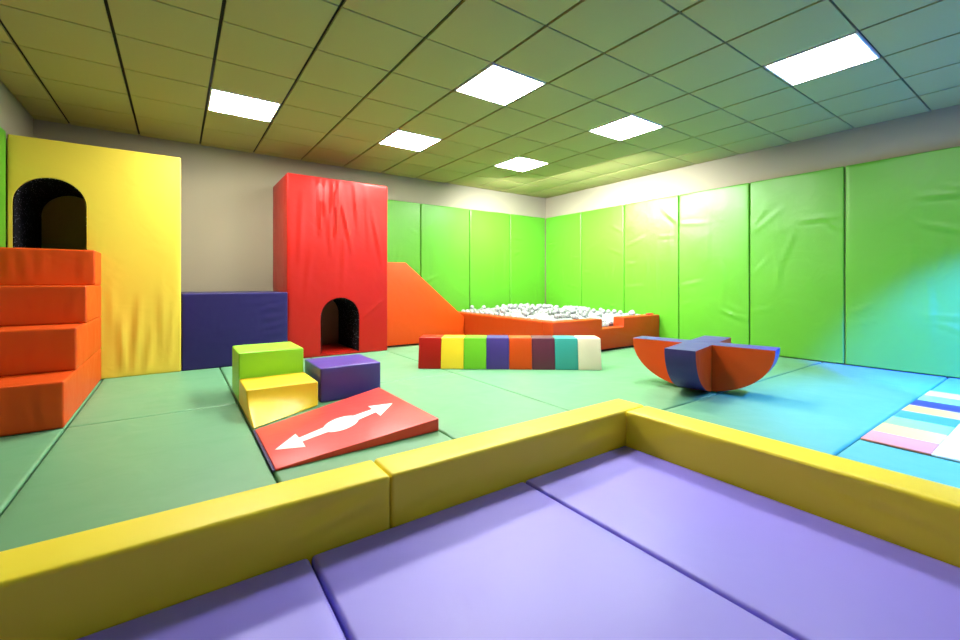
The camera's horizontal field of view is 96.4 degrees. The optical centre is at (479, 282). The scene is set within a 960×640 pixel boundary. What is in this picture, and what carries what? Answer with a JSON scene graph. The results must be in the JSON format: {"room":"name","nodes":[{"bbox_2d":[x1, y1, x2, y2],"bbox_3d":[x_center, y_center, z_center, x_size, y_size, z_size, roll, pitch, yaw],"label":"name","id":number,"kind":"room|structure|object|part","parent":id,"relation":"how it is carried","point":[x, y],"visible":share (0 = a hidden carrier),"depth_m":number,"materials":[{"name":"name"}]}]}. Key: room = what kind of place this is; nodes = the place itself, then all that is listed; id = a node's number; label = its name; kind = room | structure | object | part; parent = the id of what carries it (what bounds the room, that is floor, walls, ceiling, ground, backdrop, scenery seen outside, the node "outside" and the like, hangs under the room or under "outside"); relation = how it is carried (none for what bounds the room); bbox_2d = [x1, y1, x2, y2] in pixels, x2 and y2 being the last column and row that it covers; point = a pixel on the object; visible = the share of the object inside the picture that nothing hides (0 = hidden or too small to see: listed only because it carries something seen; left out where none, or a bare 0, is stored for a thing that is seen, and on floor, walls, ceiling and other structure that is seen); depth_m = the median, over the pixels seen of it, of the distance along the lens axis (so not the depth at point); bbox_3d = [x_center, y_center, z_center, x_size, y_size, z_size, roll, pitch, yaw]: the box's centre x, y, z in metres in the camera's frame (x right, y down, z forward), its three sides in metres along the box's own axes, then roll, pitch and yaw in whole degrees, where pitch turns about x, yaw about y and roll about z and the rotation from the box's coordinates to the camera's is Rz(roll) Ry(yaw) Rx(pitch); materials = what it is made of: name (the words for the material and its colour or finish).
{"room":"soft play room","nodes":[
{"label":"soft play room","id":0,"kind":"room"},
{"bbox_2d":[0,80,32,246],"bbox_3d":[-2.585,-0.427,1.396,0.120,2.814,7.665,0,0,-35],"label":"wall","id":1,"kind":"structure","parent":0,"point":[15,119],"depth_m":3.97,"materials":[{"name":"beige paint"}]},
{"bbox_2d":[0,127,5,246],"bbox_3d":[-3.874,-0.197,3.352,0.030,2.250,0.946,0,0,-35],"label":"pad","id":2,"kind":"object","parent":1,"relation":"attached to","point":[2,132],"visible":0.42,"depth_m":3.67,"materials":[{"name":"green plastic"}]},
{"bbox_2d":[33,118,545,303],"bbox_3d":[-1.729,-0.427,6.768,7.719,2.814,0.120,0,0,-35],"label":"wall","id":3,"kind":"structure","parent":0,"point":[227,194],"depth_m":5.64,"materials":[{"name":"beige paint"}]},
{"bbox_2d":[387,199,419,275],"bbox_3d":[-1.377,-0.197,6.905,0.922,2.250,0.061,0,0,-35],"label":"pad","id":4,"kind":"object","parent":3,"relation":"attached to","point":[403,218],"visible":0.23,"depth_m":6.99,"materials":[{"name":"green leather"}]},
{"bbox_2d":[420,204,468,310],"bbox_3d":[-0.593,-0.197,7.458,0.970,2.250,0.063,0,0,-35],"label":"pad","id":5,"kind":"object","parent":3,"relation":"attached to","point":[444,230],"visible":0.66,"depth_m":7.45,"materials":[{"name":"green plastic"}]},
{"bbox_2d":[469,209,509,309],"bbox_3d":[0.192,-0.197,8.012,0.923,2.250,0.064,0,0,-35],"label":"pad","id":6,"kind":"object","parent":3,"relation":"attached to","point":[489,232],"visible":0.78,"depth_m":7.98,"materials":[{"name":"green plastic"}]},
{"bbox_2d":[510,214,544,306],"bbox_3d":[0.953,-0.197,8.551,0.917,2.250,0.062,0,0,-35],"label":"pad","id":7,"kind":"object","parent":3,"relation":"attached to","point":[527,233],"visible":0.72,"depth_m":8.52,"materials":[{"name":"green plastic"}]},
{"bbox_2d":[0,0,959,197],"bbox_3d":[0.517,-1.794,3.590,7.719,0.120,7.905,0,0,-35],"label":"ceiling","id":8,"kind":"structure","parent":0,"point":[344,75],"depth_m":3.54,"materials":[{"name":"beige tile"}]},
{"bbox_2d":[207,88,280,121],"bbox_3d":[-2.336,-1.742,4.242,0.578,0.022,0.578,0,0,-35],"label":"recessed light","id":9,"kind":"object","parent":8,"relation":"in","point":[221,101],"visible":0.86,"depth_m":4.21,"materials":[{"name":"white plastic"}]},
{"bbox_2d":[378,128,441,151],"bbox_3d":[-0.866,-1.742,5.281,0.578,0.022,0.578,0,0,-35],"label":"recessed light","id":10,"kind":"object","parent":8,"relation":"in","point":[398,138],"visible":0.86,"depth_m":5.25,"materials":[{"name":"white plastic"}]},
{"bbox_2d":[455,62,545,105],"bbox_3d":[0.173,-1.742,3.811,0.578,0.022,0.578,0,0,-35],"label":"recessed light","id":11,"kind":"object","parent":8,"relation":"in","point":[495,83],"visible":0.95,"depth_m":3.78,"materials":[{"name":"white plastic"}]},
{"bbox_2d":[494,156,548,171],"bbox_3d":[0.604,-1.742,6.320,0.578,0.022,0.578,0,0,-35],"label":"recessed light","id":12,"kind":"object","parent":8,"relation":"in","point":[522,164],"visible":0.86,"depth_m":6.31,"materials":[{"name":"white plastic"}]},
{"bbox_2d":[588,114,663,140],"bbox_3d":[1.643,-1.742,4.850,0.578,0.022,0.578,0,0,-35],"label":"recessed light","id":13,"kind":"object","parent":8,"relation":"in","point":[629,126],"visible":0.98,"depth_m":4.81,"materials":[{"name":"white plastic"}]},
{"bbox_2d":[764,31,879,85],"bbox_3d":[2.682,-1.742,3.380,0.578,0.022,0.578,0,0,-35],"label":"recessed light","id":14,"kind":"object","parent":8,"relation":"in","point":[852,49],"visible":0.87,"depth_m":3.34,"materials":[{"name":"white plastic"}]},
{"bbox_2d":[387,343,633,351],"bbox_3d":[0.517,1.040,3.590,7.719,0.120,7.905,0,0,-35],"label":"floor","id":15,"kind":"structure","parent":0,"point":[418,343],"depth_m":6.47,"materials":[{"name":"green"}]},
{"bbox_2d":[0,429,63,516],"bbox_3d":[-2.351,0.954,1.748,0.650,0.052,1.982,0,0,-35],"label":"floor mat","id":16,"kind":"object","parent":15,"relation":"on","point":[20,455],"visible":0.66,"depth_m":2.28,"materials":[{"name":"green plastic"}]},
{"bbox_2d":[0,379,103,437],"bbox_3d":[-3.500,0.954,3.373,0.650,0.051,1.982,0,0,-35],"label":"floor mat","id":17,"kind":"object","parent":15,"relation":"on","point":[68,423],"visible":0.16,"depth_m":3.08,"materials":[{"name":"green plastic"}]},
{"bbox_2d":[0,247,100,436],"bbox_3d":[-3.381,0.322,3.241,0.610,1.214,1.696,0,0,-35],"label":"staircase","id":18,"kind":"structure","parent":17,"relation":"on","point":[50,299],"depth_m":3.19,"materials":[{"name":"orange plastic"}]},
{"bbox_2d":[0,404,275,551],"bbox_3d":[-1.669,0.953,2.194,0.962,0.052,2.042,0,0,-35],"label":"floor mat","id":19,"kind":"object","parent":15,"relation":"on","point":[93,476],"visible":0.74,"depth_m":2.09,"materials":[{"name":"green plastic"}]},
{"bbox_2d":[68,368,236,427],"bbox_3d":[-2.835,0.953,3.843,0.962,0.053,1.982,0,0,-35],"label":"floor mat","id":20,"kind":"object","parent":15,"relation":"on","point":[131,397],"visible":0.7,"depth_m":3.51,"materials":[{"name":"green plastic"}]},
{"bbox_2d":[7,134,180,378],"bbox_3d":[-3.913,-0.186,4.519,1.250,2.231,1.021,0,0,-35],"label":"tower","id":21,"kind":"object","parent":20,"relation":"on","point":[124,206],"visible":0.84,"depth_m":4.24,"materials":[{"name":"yellow leather"}]},
{"bbox_3d":[-4.461,-0.571,4.689,0.480,0.758,0.006,0,0,-35],"label":"panel","id":22,"kind":"part","parent":21,"relation":"part of","materials":[{"name":"black fabric"}]},
{"bbox_2d":[0,460,389,639],"bbox_3d":[-1.172,0.857,1.162,1.908,0.245,0.205,0,0,-35],"label":"beam","id":23,"kind":"structure","parent":15,"relation":"on","point":[78,585],"depth_m":1.27,"materials":[{"name":"yellow plastic"}]},
{"bbox_2d":[76,559,345,639],"bbox_3d":[-0.363,0.954,0.314,0.962,0.052,2.132,0,0,-35],"label":"floor mat","id":24,"kind":"object","parent":15,"relation":"on","point":[288,602],"visible":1,"depth_m":1.20,"materials":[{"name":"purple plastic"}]},
{"bbox_2d":[219,358,309,406],"bbox_3d":[-2.046,0.953,4.401,0.956,0.053,1.982,0,0,-35],"label":"floor mat","id":25,"kind":"object","parent":15,"relation":"on","point":[226,372],"visible":0.17,"depth_m":4.34,"materials":[{"name":"green plastic"}]},
{"bbox_2d":[181,291,287,370],"bbox_3d":[-2.983,0.522,5.189,1.034,0.814,1.002,0,0,-35],"label":"foam block","id":26,"kind":"object","parent":25,"relation":"on","point":[212,323],"visible":0.86,"depth_m":4.72,"materials":[{"name":"blue leather"}]},
{"bbox_2d":[232,342,302,400],"bbox_3d":[-1.809,0.737,3.651,0.476,0.384,0.489,0,0,-35],"label":"foam block","id":27,"kind":"object","parent":25,"relation":"on","point":[278,358],"visible":0.68,"depth_m":3.47,"materials":[{"name":"leather"}]},
{"bbox_2d":[273,173,386,357],"bbox_3d":[-2.050,-0.196,5.883,1.282,2.249,0.945,0,0,-35],"label":"tower","id":28,"kind":"object","parent":25,"relation":"on","point":[330,235],"visible":0.88,"depth_m":5.51,"materials":[{"name":"red leather"}]},
{"bbox_3d":[-2.293,0.547,6.222,0.488,0.701,0.006,0,0,-35],"label":"panel","id":29,"kind":"part","parent":28,"relation":"part of","materials":[{"name":"brown fabric"}]},
{"bbox_2d":[387,262,463,345],"bbox_3d":[-1.007,0.316,6.798,1.472,1.227,0.515,0,0,-35],"label":"slide","id":30,"kind":"object","parent":28,"relation":"attached to","point":[415,309],"visible":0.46,"depth_m":6.48,"materials":[{"name":"orange leather"}]},
{"bbox_2d":[239,399,452,482],"bbox_3d":[-0.880,0.953,2.752,0.956,0.054,2.042,0,0,-35],"label":"floor mat","id":31,"kind":"object","parent":15,"relation":"on","point":[372,453],"visible":0.15,"depth_m":2.34,"materials":[{"name":"green plastic"}]},
{"bbox_2d":[239,372,317,427],"bbox_3d":[-1.453,0.836,3.150,0.480,0.186,0.734,0,0,-35],"label":"foam block","id":32,"kind":"object","parent":31,"relation":"on","point":[264,400],"visible":1,"depth_m":3.08,"materials":[{"name":"yellow leather"}]},
{"bbox_2d":[305,354,379,401],"bbox_3d":[-1.175,0.796,3.655,0.491,0.266,0.504,0,0,-35],"label":"foam block","id":33,"kind":"object","parent":31,"relation":"on","point":[346,376],"visible":0.77,"depth_m":3.47,"materials":[{"name":"purple leather"}]},
{"bbox_2d":[253,387,438,471],"bbox_3d":[-0.920,0.891,2.799,0.962,0.077,1.023,0,0,-35],"label":"ramp","id":34,"kind":"object","parent":31,"relation":"on","point":[375,417],"visible":1,"depth_m":2.61,"materials":[{"name":"red leather"}]},
{"bbox_2d":[310,351,450,382],"bbox_3d":[-1.251,0.953,4.963,0.975,0.052,1.982,0,0,-35],"label":"floor mat","id":35,"kind":"object","parent":15,"relation":"on","point":[393,367],"visible":0.32,"depth_m":4.64,"materials":[{"name":"green leather"}]},
{"bbox_2d":[384,345,477,373],"bbox_3d":[-0.063,0.953,5.803,1.917,0.052,1.982,0,0,-35],"label":"floor mat","id":36,"kind":"object","parent":15,"relation":"on","point":[410,352],"visible":0.14,"depth_m":5.70,"materials":[{"name":"green plastic"}]},
{"bbox_2d":[458,311,658,349],"bbox_3d":[1.130,0.705,7.075,2.317,0.448,2.529,0,0,-35],"label":"pool","id":37,"kind":"object","parent":36,"relation":"on","point":[624,329],"visible":0.55,"depth_m":6.15,"materials":[{"name":"orange leather"}]},
{"bbox_2d":[461,303,640,325],"bbox_3d":[1.155,0.556,7.202,2.116,0.370,2.318,0,0,-35],"label":"balls","id":38,"kind":"object","parent":37,"relation":"in","point":[542,308],"visible":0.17,"depth_m":7.11,"materials":[{"name":"white plastic"}]},
{"bbox_2d":[380,373,566,439],"bbox_3d":[-0.085,0.953,3.314,0.975,0.052,2.042,0,0,-35],"label":"floor mat","id":39,"kind":"object","parent":15,"relation":"on","point":[463,406],"visible":0.58,"depth_m":3.30,"materials":[{"name":"green leather"}]},
{"bbox_2d":[374,399,643,528],"bbox_3d":[0.274,0.857,2.187,1.628,0.246,0.201,0,0,-35],"label":"beam","id":40,"kind":"structure","parent":15,"relation":"on","point":[427,480],"depth_m":1.96,"materials":[{"name":"yellow leather"}]},
{"bbox_2d":[312,482,795,639],"bbox_3d":[0.426,0.954,0.872,0.955,0.052,2.132,0,0,-35],"label":"floor mat","id":41,"kind":"object","parent":15,"relation":"on","point":[514,562],"visible":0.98,"depth_m":1.31,"materials":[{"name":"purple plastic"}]},
{"bbox_2d":[455,347,820,410],"bbox_3d":[1.870,0.953,4.732,3.839,0.054,1.982,0,0,-35],"label":"floor mat","id":42,"kind":"object","parent":15,"relation":"on","point":[623,376],"visible":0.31,"depth_m":3.96,"materials":[{"name":"green leather"}]},
{"bbox_2d":[418,335,601,369],"bbox_3d":[0.319,0.763,4.757,1.956,0.330,0.358,0,0,2],"label":"beam","id":43,"kind":"structure","parent":42,"relation":"on","point":[522,352],"depth_m":4.61,"materials":[{"name":"multicoloured leather"}]},
{"bbox_2d":[633,335,779,390],"bbox_3d":[1.954,0.729,3.801,0.966,0.398,0.966,0,0,-3],"label":"rocker","id":44,"kind":"object","parent":42,"relation":"on","point":[704,363],"visible":1,"depth_m":3.53,"materials":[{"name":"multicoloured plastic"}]},
{"bbox_2d":[525,446,959,639],"bbox_3d":[1.133,0.953,1.372,0.761,0.052,2.132,0,0,-35],"label":"floor mat","id":45,"kind":"object","parent":15,"relation":"on","point":[808,576],"visible":0.9,"depth_m":1.47,"materials":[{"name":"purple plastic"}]},
{"bbox_2d":[626,406,959,567],"bbox_3d":[1.525,0.856,1.647,0.208,0.246,2.130,0,0,-35],"label":"beam","id":46,"kind":"structure","parent":15,"relation":"on","point":[916,514],"depth_m":1.75,"materials":[{"name":"yellow plastic"}]},
{"bbox_2d":[664,362,946,455],"bbox_3d":[2.719,0.953,3.502,3.872,0.053,0.992,0,0,-35],"label":"floor mat","id":47,"kind":"object","parent":15,"relation":"on","point":[828,408],"visible":0.72,"depth_m":3.27,"materials":[{"name":"green leather"}]},
{"bbox_2d":[837,378,959,487],"bbox_3d":[3.409,0.954,2.526,3.872,0.052,1.382,0,0,-35],"label":"floor mat","id":48,"kind":"object","parent":15,"relation":"on","point":[924,466],"visible":0.32,"depth_m":2.25,"materials":[{"name":"green leather"}]},
{"bbox_2d":[861,391,959,461],"bbox_3d":[3.292,0.923,2.740,1.930,0.011,0.875,0,0,-35],"label":"striped mat","id":49,"kind":"object","parent":48,"relation":"on","point":[929,425],"visible":1,"depth_m":2.68,"materials":[{"name":"multicoloured leather"}]},
{"bbox_3d":[3.377,0.923,2.621,1.930,0.011,0.582,0,0,-35],"label":"panel","id":50,"kind":"part","parent":49,"relation":"part of","materials":[{"name":"white plastic"}]},
{"bbox_2d":[546,104,959,378],"bbox_3d":[3.620,-0.427,5.783,0.120,2.814,7.665,0,0,-35],"label":"wall","id":51,"kind":"structure","parent":0,"point":[938,129],"depth_m":5.34,"materials":[{"name":"beige paint"}]},
{"bbox_2d":[546,212,581,307],"bbox_3d":[1.632,-0.197,8.434,0.064,2.250,0.940,0,0,-35],"label":"pad","id":52,"kind":"object","parent":51,"relation":"attached to","point":[563,232],"visible":0.72,"depth_m":8.38,"materials":[{"name":"green plastic"}]},
{"bbox_2d":[582,205,624,312],"bbox_3d":[2.180,-0.197,7.662,0.061,2.250,0.928,0,0,-35],"label":"pad","id":53,"kind":"object","parent":51,"relation":"attached to","point":[603,229],"visible":0.73,"depth_m":7.60,"materials":[{"name":"green leather"}]},
{"bbox_2d":[625,195,678,338],"bbox_3d":[2.731,-0.197,6.883,0.060,2.250,0.958,0,0,-35],"label":"pad","id":54,"kind":"object","parent":51,"relation":"attached to","point":[651,226],"visible":0.8,"depth_m":6.82,"materials":[{"name":"green leather"}]},
{"bbox_2d":[679,183,749,344],"bbox_3d":[3.292,-0.197,6.085,0.066,2.250,0.968,0,0,-35],"label":"pad","id":55,"kind":"object","parent":51,"relation":"attached to","point":[714,224],"visible":0.85,"depth_m":6.03,"materials":[{"name":"green leather"}]},
{"bbox_2d":[750,167,844,363],"bbox_3d":[3.862,-0.197,5.282,0.062,2.250,0.978,0,0,-35],"label":"pad","id":56,"kind":"object","parent":51,"relation":"attached to","point":[797,222],"visible":0.98,"depth_m":5.23,"materials":[{"name":"green leather"}]},
{"bbox_2d":[846,146,959,377],"bbox_3d":[4.434,-0.197,4.471,0.062,2.250,0.983,0,0,-35],"label":"pad","id":57,"kind":"object","parent":51,"relation":"attached to","point":[903,212],"visible":1,"depth_m":4.47,"materials":[{"name":"green plastic"}]}
]}

